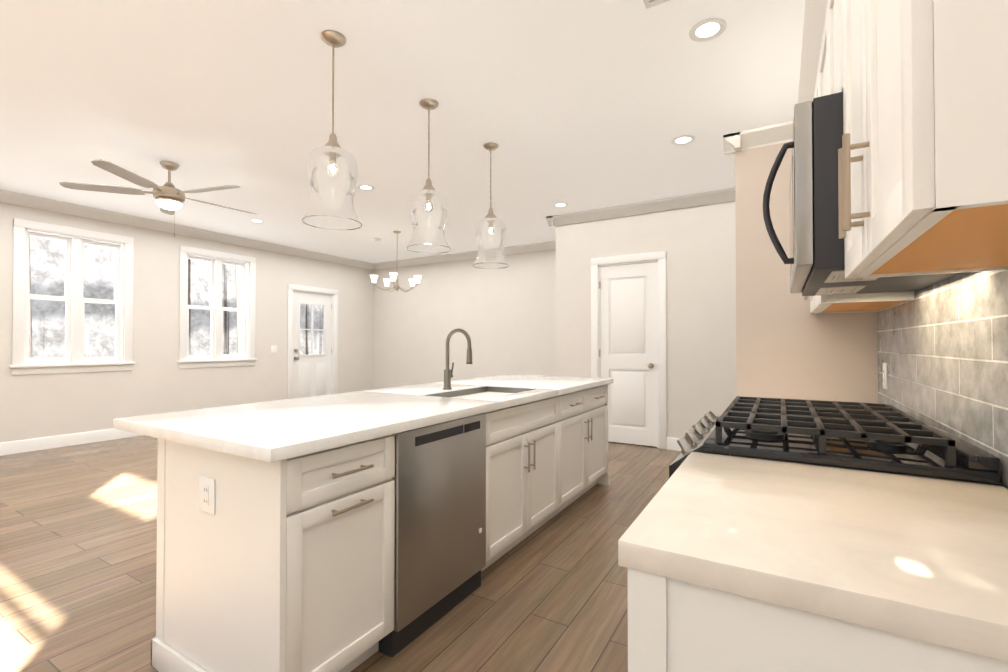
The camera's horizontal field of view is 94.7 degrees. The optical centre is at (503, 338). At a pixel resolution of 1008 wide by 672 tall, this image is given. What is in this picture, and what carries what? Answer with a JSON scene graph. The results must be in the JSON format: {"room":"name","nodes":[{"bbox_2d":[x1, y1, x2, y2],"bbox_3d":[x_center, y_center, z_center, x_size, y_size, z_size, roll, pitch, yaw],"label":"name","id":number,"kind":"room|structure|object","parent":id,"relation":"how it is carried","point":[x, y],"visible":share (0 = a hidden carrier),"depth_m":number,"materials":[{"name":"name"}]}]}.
{"room":"kitchen","nodes":[
{"label":"kitchen","id":0,"kind":"room"},
{"bbox_2d":[0,202,372,442],"bbox_3d":[-4.858,-0.151,6.272,0.160,2.880,8.370,0,-1,31],"label":"wall","id":1,"kind":"structure","parent":0,"point":[156,379],"depth_m":6.39,"materials":[{"name":"beige paint"}]},
{"bbox_2d":[0,428,141,455],"bbox_3d":[-5.275,1.208,5.382,0.016,0.140,6.060,0,-1,31],"label":"baseboard","id":2,"kind":"structure","parent":1,"relation":"attached to","point":[25,445],"depth_m":5.47,"materials":[{"name":"white wood"}]},
{"bbox_2d":[9,218,135,374],"bbox_3d":[-5.202,-0.459,5.643,0.215,1.740,1.150,0,-1,31],"label":"window","id":3,"kind":"structure","parent":1,"relation":"in","point":[75,239],"depth_m":5.61,"materials":[{"name":"white wood"}]},
{"bbox_2d":[0,189,375,269],"bbox_3d":[-4.749,-1.535,6.224,0.092,0.115,8.050,0,-1,31],"label":"crown molding","id":4,"kind":"structure","parent":1,"relation":"attached to","point":[6,196],"depth_m":6.28,"materials":[{"name":"white wood"}]},
{"bbox_2d":[177,245,257,367],"bbox_3d":[-4.356,-0.442,7.065,0.215,1.740,1.140,0,-1,31],"label":"window","id":5,"kind":"structure","parent":1,"relation":"in","point":[246,357],"depth_m":7.04,"materials":[{"name":"white wood"}]},
{"bbox_2d":[270,345,276,352],"bbox_3d":[-3.857,0.177,7.785,0.010,0.120,0.120,0,-1,31],"label":"light switch","id":6,"kind":"object","parent":1,"relation":"attached to","point":[273,348],"visible":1,"depth_m":7.77,"materials":[{"name":"white plastic"}]},
{"bbox_2d":[287,284,337,398],"bbox_3d":[-3.511,0.190,8.481,0.212,2.250,1.050,0,-1,31],"label":"door","id":7,"kind":"structure","parent":1,"relation":"attached to","point":[312,374],"depth_m":8.46,"materials":[{"name":"white wood"}]},
{"bbox_2d":[0,435,680,671],"bbox_3d":[-1.471,1.315,4.241,8.040,0.100,8.370,0,-1,31],"label":"floor","id":8,"kind":"structure","parent":0,"point":[78,545],"depth_m":2.39,"materials":[{"name":"brown wood"}]},
{"bbox_2d":[151,380,612,671],"bbox_3d":[-0.196,0.811,2.878,0.804,0.875,3.092,0,-1,31],"label":"kitchen island","id":9,"kind":"object","parent":8,"relation":"on","point":[345,532],"depth_m":1.69,"materials":[{"name":"white wood"}]},
{"bbox_2d":[113,374,612,463],"bbox_3d":[-0.306,0.355,2.954,1.050,0.040,3.170,0,-1,31],"label":"island countertop","id":10,"kind":"structure","parent":9,"relation":"on","point":[263,431],"depth_m":1.91,"materials":[{"name":"white stone"}]},
{"bbox_2d":[441,328,471,387],"bbox_3d":[-0.295,0.135,3.029,0.226,0.401,0.086,0,-1,31],"label":"faucet","id":11,"kind":"object","parent":10,"relation":"on","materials":[{"name":"grey metal"}]},
{"bbox_2d":[425,384,528,399],"bbox_3d":[-0.128,0.463,2.911,0.444,0.250,0.744,0,-1,31],"label":"sink","id":12,"kind":"object","parent":10,"relation":"in","point":[490,389],"depth_m":3.12,"materials":[{"name":"grey metal"}]},
{"bbox_2d":[723,121,877,402],"bbox_3d":[1.767,0.060,2.824,0.681,2.375,1.001,0,-1,31],"label":"panel","id":13,"kind":"object","parent":8,"relation":"on","point":[789,345],"visible":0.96,"depth_m":2.49,"materials":[{"name":"paint"}]},
{"bbox_2d":[618,556,1007,671],"bbox_3d":[0.628,0.787,0.836,0.617,0.876,0.672,0,-1,31],"label":"base cabinet","id":14,"kind":"object","parent":8,"relation":"on","point":[678,621],"depth_m":0.62,"materials":[{"name":"white wood"}]},
{"bbox_2d":[618,452,1007,647],"bbox_3d":[0.614,0.329,0.843,0.619,0.040,0.682,0,-1,31],"label":"countertop","id":15,"kind":"structure","parent":14,"relation":"on","point":[931,554],"depth_m":0.71,"materials":[{"name":"white stone"}]},
{"bbox_2d":[669,396,1000,484],"bbox_3d":[0.949,0.722,1.482,0.691,0.980,0.772,0,-1,31],"label":"range","id":16,"kind":"object","parent":8,"relation":"on","point":[882,438],"visible":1,"depth_m":1.23,"materials":[{"name":"grey metal"}]},
{"bbox_2d":[0,0,804,262],"bbox_3d":[-1.471,-1.665,4.276,8.040,0.100,8.370,0,-1,31],"label":"ceiling","id":17,"kind":"structure","parent":0,"point":[579,105],"depth_m":3.23,"materials":[{"name":"white paint"}]},
{"bbox_2d":[59,159,256,236],"bbox_3d":[-3.051,-1.272,4.325,1.524,0.685,1.489,0,-1,31],"label":"ceiling fan","id":18,"kind":"object","parent":17,"relation":"hanging from","point":[169,197],"visible":1,"depth_m":4.17,"materials":[{"name":"brown wood"}]},
{"bbox_2d":[249,219,264,222],"bbox_3d":[-3.344,-1.587,6.291,0.184,0.009,0.184,0,-1,31],"label":"recessed light","id":19,"kind":"object","parent":17,"relation":"in","point":[256,221],"visible":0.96,"depth_m":6.29,"materials":[{"name":"white plastic"}]},
{"bbox_2d":[302,30,361,229],"bbox_3d":[-0.929,-1.129,2.522,0.310,1.014,0.310,0,-1,31],"label":"pendant light","id":20,"kind":"object","parent":17,"relation":"hanging from","point":[331,148],"visible":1,"depth_m":2.46,"materials":[{"name":"clear glass"}]},
{"bbox_2d":[357,185,374,190],"bbox_3d":[-1.470,-1.603,4.944,0.184,0.009,0.184,0,-1,31],"label":"recessed light","id":21,"kind":"object","parent":17,"relation":"in","point":[365,187],"visible":1,"depth_m":4.94,"materials":[{"name":"white plastic"}]},
{"bbox_2d":[370,231,421,291],"bbox_3d":[-1.567,-1.139,6.904,0.748,0.890,0.718,0,-1,31],"label":"chandelier","id":22,"kind":"object","parent":17,"relation":"hanging from","point":[393,279],"visible":1,"depth_m":6.84,"materials":[{"name":"white glass"}]},
{"bbox_2d":[406,98,450,253],"bbox_3d":[-0.520,-1.121,3.209,0.310,1.014,0.310,0,-1,31],"label":"pendant light","id":23,"kind":"object","parent":17,"relation":"hanging from","point":[428,190],"visible":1,"depth_m":3.15,"materials":[{"name":"clear glass"}]},
{"bbox_2d":[472,142,508,268],"bbox_3d":[-0.111,-1.113,3.897,0.310,1.014,0.310,0,-1,31],"label":"pendant light","id":24,"kind":"object","parent":17,"relation":"hanging from","point":[490,218],"visible":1,"depth_m":3.84,"materials":[{"name":"clear glass"}]},
{"bbox_2d":[553,203,567,207],"bbox_3d":[0.678,-1.595,5.562,0.184,0.009,0.184,0,-1,31],"label":"recessed light","id":25,"kind":"object","parent":17,"relation":"in","point":[560,204],"visible":1,"depth_m":5.56,"materials":[{"name":"white plastic"}]},
{"bbox_2d":[643,0,669,8],"bbox_3d":[0.754,-1.634,2.109,0.280,0.013,0.280,0,-1,31],"label":"ceiling vent","id":26,"kind":"object","parent":17,"relation":"in","point":[649,3],"visible":1,"depth_m":2.25,"materials":[{"name":"white"}]},
{"bbox_2d":[671,135,694,144],"bbox_3d":[1.464,-1.616,3.792,0.184,0.009,0.184,0,-1,31],"label":"recessed light","id":27,"kind":"object","parent":17,"relation":"in","point":[683,139],"visible":1,"depth_m":3.78,"materials":[{"name":"white plastic"}]},
{"bbox_2d":[689,18,726,41],"bbox_3d":[1.080,-1.632,2.462,0.184,0.009,0.184,0,-1,31],"label":"recessed light","id":28,"kind":"object","parent":17,"relation":"in","point":[706,28],"visible":1,"depth_m":2.46,"materials":[{"name":"white plastic"}]},
{"bbox_2d":[373,249,555,388],"bbox_3d":[-0.572,-0.125,8.499,4.930,2.880,0.160,0,-1,31],"label":"wall","id":29,"kind":"structure","parent":0,"point":[504,318],"depth_m":8.48,"materials":[{"name":"beige paint"}]},
{"bbox_2d":[372,241,555,268],"bbox_3d":[-0.654,-1.509,8.418,4.650,0.115,0.092,0,-1,31],"label":"crown molding","id":30,"kind":"structure","parent":29,"relation":"attached to","point":[549,245],"depth_m":8.46,"materials":[{"name":"white wood"}]},
{"bbox_2d":[556,201,736,437],"bbox_3d":[2.055,-0.162,5.366,3.110,2.880,0.160,0,-1,31],"label":"wall","id":31,"kind":"structure","parent":0,"point":[697,244],"depth_m":5.29,"materials":[{"name":"beige paint"}]},
{"bbox_2d":[591,251,666,448],"bbox_3d":[1.514,0.136,5.645,0.910,2.290,0.228,0,-1,31],"label":"door","id":32,"kind":"structure","parent":31,"relation":"attached to","point":[628,331],"depth_m":5.59,"materials":[{"name":"white wood"}]},
{"bbox_2d":[546,188,734,226],"bbox_3d":[1.883,-1.545,5.339,3.042,0.115,0.092,0,-1,31],"label":"crown molding","id":33,"kind":"structure","parent":31,"relation":"attached to","point":[657,205],"depth_m":5.46,"materials":[{"name":"white wood"}]},
{"bbox_2d":[667,437,681,450],"bbox_3d":[2.526,1.203,4.968,1.510,0.140,0.016,0,-1,31],"label":"baseboard","id":34,"kind":"structure","parent":31,"relation":"attached to","point":[672,444],"depth_m":5.31,"materials":[{"name":"white wood"}]},
{"bbox_2d":[991,482,1007,488],"bbox_3d":[1.529,-0.207,1.596,0.160,2.880,6.860,0,-1,31],"label":"wall","id":35,"kind":"structure","parent":0,"point":[1004,485],"depth_m":1.02,"materials":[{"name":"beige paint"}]},
{"bbox_2d":[814,0,821,97],"bbox_3d":[1.223,-0.878,1.528,0.281,0.528,0.439,0,-1,31],"label":"upper cabinet","id":36,"kind":"object","parent":35,"relation":"attached to","point":[817,27],"depth_m":1.73,"materials":[{"name":"white wood"}]},
{"bbox_2d":[822,0,833,95],"bbox_3d":[1.056,-0.882,1.248,0.281,0.528,0.439,0,-1,31],"label":"upper cabinet","id":37,"kind":"object","parent":35,"relation":"attached to","point":[827,5],"depth_m":1.46,"materials":[{"name":"white wood"}]},
{"bbox_2d":[763,92,959,295],"bbox_3d":[1.063,-0.382,1.427,0.458,0.434,0.756,0,-1,31],"label":"over-the-range microwave","id":38,"kind":"object","parent":37,"relation":"attached to","point":[816,260],"visible":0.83,"depth_m":1.17,"materials":[{"name":"grey metal"}]},
{"bbox_2d":[806,60,914,313],"bbox_3d":[1.522,-0.640,2.028,0.281,0.993,0.732,0,-1,31],"label":"upper cabinet","id":39,"kind":"object","parent":35,"relation":"attached to","point":[863,302],"depth_m":1.85,"materials":[{"name":"white wood"}]},
{"bbox_2d":[834,0,1007,278],"bbox_3d":[0.772,-0.655,0.767,0.281,0.993,0.673,0,-1,31],"label":"upper cabinet","id":40,"kind":"object","parent":35,"relation":"attached to","point":[922,85],"depth_m":0.59,"materials":[{"name":"white wood"}]},
{"bbox_2d":[877,269,1007,485],"bbox_3d":[1.272,0.037,1.327,0.011,0.554,2.180,0,-1,31],"label":"tile backsplash","id":41,"kind":"structure","parent":35,"relation":"attached to","point":[943,349],"depth_m":1.26,"materials":[{"name":"grey tile"}]},
{"bbox_2d":[883,363,887,389],"bbox_3d":[1.718,0.170,2.096,0.009,0.118,0.075,0,-1,31],"label":"outlet","id":42,"kind":"object","parent":41,"relation":"attached to","point":[885,385],"visible":1,"depth_m":2.06,"materials":[{"name":"white plastic"}]},
{"label":"outside","id":43,"kind":"structure","parent":0,"visible":0},
{"bbox_2d":[30,236,322,357],"bbox_3d":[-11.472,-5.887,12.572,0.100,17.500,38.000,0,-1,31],"label":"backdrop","id":44,"kind":"structure","parent":43,"point":[58,259],"depth_m":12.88,"materials":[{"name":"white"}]},
{"bbox_3d":[-7.716,1.761,10.248,8.840,0.150,38.000,0,-1,31],"label":"ground","id":45,"kind":"structure","parent":43,"visible":0},
{"bbox_2d":[29,236,241,357],"bbox_3d":[-7.476,-2.951,11.192,4.795,9.411,21.031,0,-1,31],"label":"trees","id":46,"kind":"object","parent":45,"relation":"on","point":[238,299],"depth_m":11.10,"materials":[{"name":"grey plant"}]}
]}

